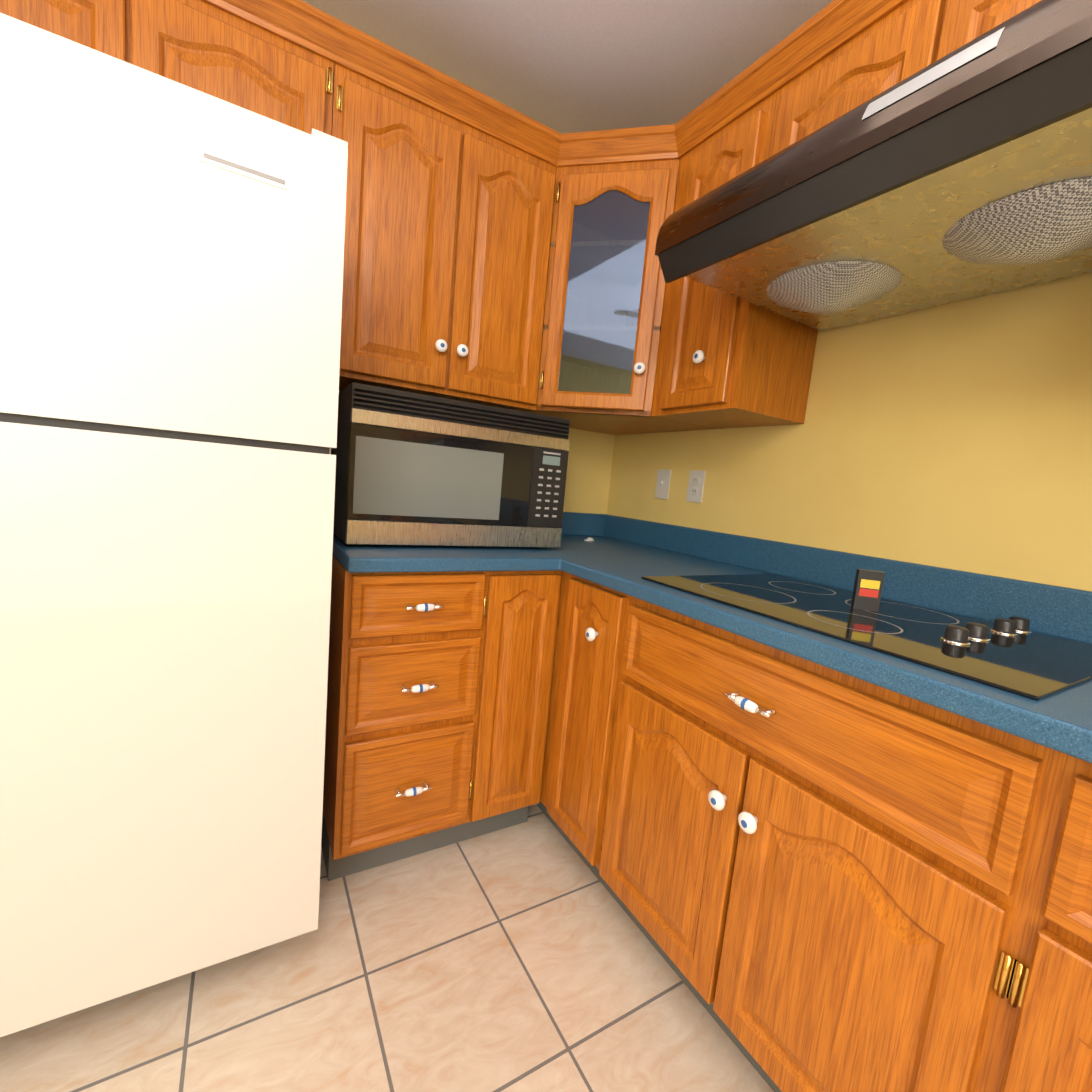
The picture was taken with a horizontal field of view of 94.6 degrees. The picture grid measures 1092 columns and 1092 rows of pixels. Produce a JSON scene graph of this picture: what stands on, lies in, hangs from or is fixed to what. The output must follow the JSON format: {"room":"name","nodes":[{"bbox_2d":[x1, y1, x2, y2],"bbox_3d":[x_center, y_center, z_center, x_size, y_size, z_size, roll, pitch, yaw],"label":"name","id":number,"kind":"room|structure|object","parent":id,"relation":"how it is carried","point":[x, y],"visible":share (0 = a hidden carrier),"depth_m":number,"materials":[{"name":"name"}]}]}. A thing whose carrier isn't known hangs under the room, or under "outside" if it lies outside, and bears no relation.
{"room":"kitchen","nodes":[
{"label":"kitchen","id":0,"kind":"room"},
{"bbox_2d":[0,804,773,1091],"bbox_3d":[-0.207,1.200,-0.426,3.800,0.060,4.800,1,8,-31],"label":"floor","id":1,"kind":"structure","parent":0,"point":[525,957],"depth_m":1.07,"materials":[{"name":"tile"}]},
{"bbox_2d":[0,13,347,1036],"bbox_3d":[-0.974,0.041,1.138,0.810,1.712,0.778,1,8,-31],"label":"fridge","id":2,"kind":"object","parent":1,"relation":"on","point":[170,289],"visible":1,"depth_m":0.87,"materials":[{"name":"white metal"}]},
{"bbox_2d":[321,554,561,880],"bbox_3d":[-0.391,0.456,1.649,0.617,0.875,0.651,1,8,-31],"label":"base cabinet","id":3,"kind":"object","parent":1,"relation":"on","point":[439,684],"visible":1,"depth_m":1.37,"materials":[{"name":"brown wood"}]},
{"bbox_2d":[332,516,567,572],"bbox_3d":[-0.369,-0.046,1.582,0.570,0.136,0.637,1,8,-31],"label":"countertop","id":4,"kind":"structure","parent":3,"relation":"on","point":[355,558],"depth_m":1.35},
{"bbox_2d":[331,382,569,546],"bbox_3d":[-0.319,-0.229,1.629,0.660,0.422,0.398,1,8,-31],"label":"microwave","id":5,"kind":"object","parent":4,"relation":"on","point":[416,469],"visible":0.98,"depth_m":1.43,"materials":[{"name":"grey metal"}]},
{"bbox_2d":[536,571,563,807],"bbox_3d":[0.128,0.466,1.951,0.616,0.876,0.663,1,8,-31],"label":"base cabinet","id":6,"kind":"object","parent":1,"relation":"on","point":[538,804],"depth_m":1.57,"materials":[{"name":"brown wood"}]},
{"bbox_2d":[540,572,615,865],"bbox_3d":[0.358,0.535,1.560,0.616,0.876,0.255,1,8,-31],"label":"base cabinet","id":7,"kind":"object","parent":1,"relation":"on","point":[587,608],"depth_m":1.42,"materials":[{"name":"brown wood"}]},
{"bbox_2d":[588,591,1035,1091],"bbox_3d":[0.618,0.612,1.119,0.616,0.876,0.780,1,8,-31],"label":"base cabinet","id":8,"kind":"object","parent":1,"relation":"on","point":[812,877],"depth_m":0.84,"materials":[{"name":"brown wood"}]},
{"bbox_2d":[960,743,1091,1091],"bbox_3d":[1.017,0.731,0.442,0.616,0.876,0.809,1,8,-31],"label":"base cabinet","id":9,"kind":"object","parent":1,"relation":"on","point":[1034,1021],"depth_m":0.59,"materials":[{"name":"brown wood"}]},
{"bbox_2d":[556,512,1091,762],"bbox_3d":[0.922,0.193,0.589,0.647,0.136,3.697,1,8,-31],"label":"countertop","id":10,"kind":"structure","parent":9,"relation":"on","point":[624,555],"depth_m":1.10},
{"bbox_2d":[641,574,1091,700],"bbox_3d":[0.647,0.125,1.068,0.520,0.032,0.740,1,8,-31],"label":"cooktop","id":11,"kind":"object","parent":10,"relation":"in","point":[1014,655],"visible":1,"depth_m":0.91,"materials":[{"name":"black glass"}]},
{"bbox_2d":[850,569,884,611],"bbox_3d":[0.686,0.094,1.075,0.048,0.085,0.018,7,7,14],"label":"matchbox","id":12,"kind":"object","parent":11,"relation":"on","point":[867,590],"visible":1,"depth_m":1.07,"materials":[{"name":"black cardboard"}]},
{"bbox_2d":[339,391,614,513],"bbox_3d":[-1.275,-0.388,1.424,3.800,2.440,0.100,1,8,-31],"label":"wall","id":13,"kind":"structure","parent":0,"point":[590,456],"depth_m":2.24,"materials":[{"name":"paint"}]},
{"bbox_2d":[0,0,333,134],"bbox_3d":[-0.983,-1.105,1.198,0.845,0.405,0.358,1,8,-31],"label":"upper cabinet","id":14,"kind":"object","parent":13,"relation":"attached to","point":[206,48],"visible":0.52,"depth_m":1.15,"materials":[{"name":"brown wood"}]},
{"bbox_2d":[331,63,555,411],"bbox_3d":[-0.349,-0.890,1.609,0.666,0.815,0.358,1,8,-31],"label":"upper cabinet","id":15,"kind":"object","parent":13,"relation":"attached to","point":[448,222],"visible":0.96,"depth_m":1.47,"materials":[{"name":"brown wood"}]},
{"bbox_2d":[301,0,832,133],"bbox_3d":[0.017,-1.271,-0.729,3.800,0.060,4.800,1,8,-31],"label":"ceiling","id":16,"kind":"structure","parent":0,"point":[566,66],"depth_m":1.52,"materials":[{"name":"paint"}]},
{"bbox_2d":[607,272,1091,590],"bbox_3d":[1.521,0.000,0.323,0.100,2.440,4.700,1,8,-31],"label":"wall","id":17,"kind":"structure","parent":0,"point":[956,436],"depth_m":1.23,"materials":[{"name":"paint"}]},
{"bbox_2d":[528,159,713,434],"bbox_3d":[0.246,-0.864,1.828,0.579,0.815,0.591,1,8,-31],"label":"upper cabinet","id":18,"kind":"object","parent":17,"relation":"attached to","point":[604,301],"visible":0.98,"depth_m":1.62,"materials":[{"name":"brown wood"}]},
{"bbox_2d":[655,469,670,498],"bbox_3d":[0.461,-0.246,2.002,0.015,0.116,0.072,1,8,-31],"label":"light switch","id":19,"kind":"object","parent":17,"relation":"attached to","point":[663,483],"visible":1,"depth_m":2.00,"materials":[{"name":"white plastic"}]},
{"bbox_2d":[686,470,705,502],"bbox_3d":[0.551,-0.220,1.857,0.007,0.116,0.072,1,8,-31],"label":"electrical outlet","id":20,"kind":"object","parent":17,"relation":"attached to","point":[695,485],"visible":1,"depth_m":1.85,"materials":[{"name":"white plastic"}]},
{"bbox_2d":[651,91,817,428],"bbox_3d":[0.568,-0.794,1.499,0.358,0.815,0.329,1,8,-31],"label":"upper cabinet","id":21,"kind":"object","parent":17,"relation":"attached to","point":[725,360],"visible":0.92,"depth_m":1.41,"materials":[{"name":"brown wood"}]},
{"bbox_2d":[655,0,1091,330],"bbox_3d":[0.715,-0.622,0.969,0.642,0.224,0.762,1,8,-31],"label":"range hood","id":22,"kind":"object","parent":17,"relation":"attached to","point":[963,173],"visible":1,"depth_m":0.81,"materials":[{"name":"grey metal"}]},
{"bbox_2d":[769,0,1040,156],"bbox_3d":[0.865,-0.924,1.003,0.358,0.385,0.771,1,8,-31],"label":"upper cabinet","id":23,"kind":"object","parent":17,"relation":"attached to","point":[905,40],"visible":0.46,"depth_m":1.03,"materials":[{"name":"brown wood"}]},
{"bbox_3d":[1.484,-0.521,-0.054,0.358,0.815,1.770,1,8,-31],"label":"upper cabinet","id":24,"kind":"object","parent":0,"visible":0},
{"bbox_2d":[202,0,907,166],"bbox_3d":[0.034,-1.020,-0.188,2.389,0.096,3.149,1,8,-31],"label":"crown molding","id":25,"kind":"structure","parent":24,"relation":"attached to","point":[829,29],"depth_m":1.32,"materials":[{"name":"brown wood"}]}
]}

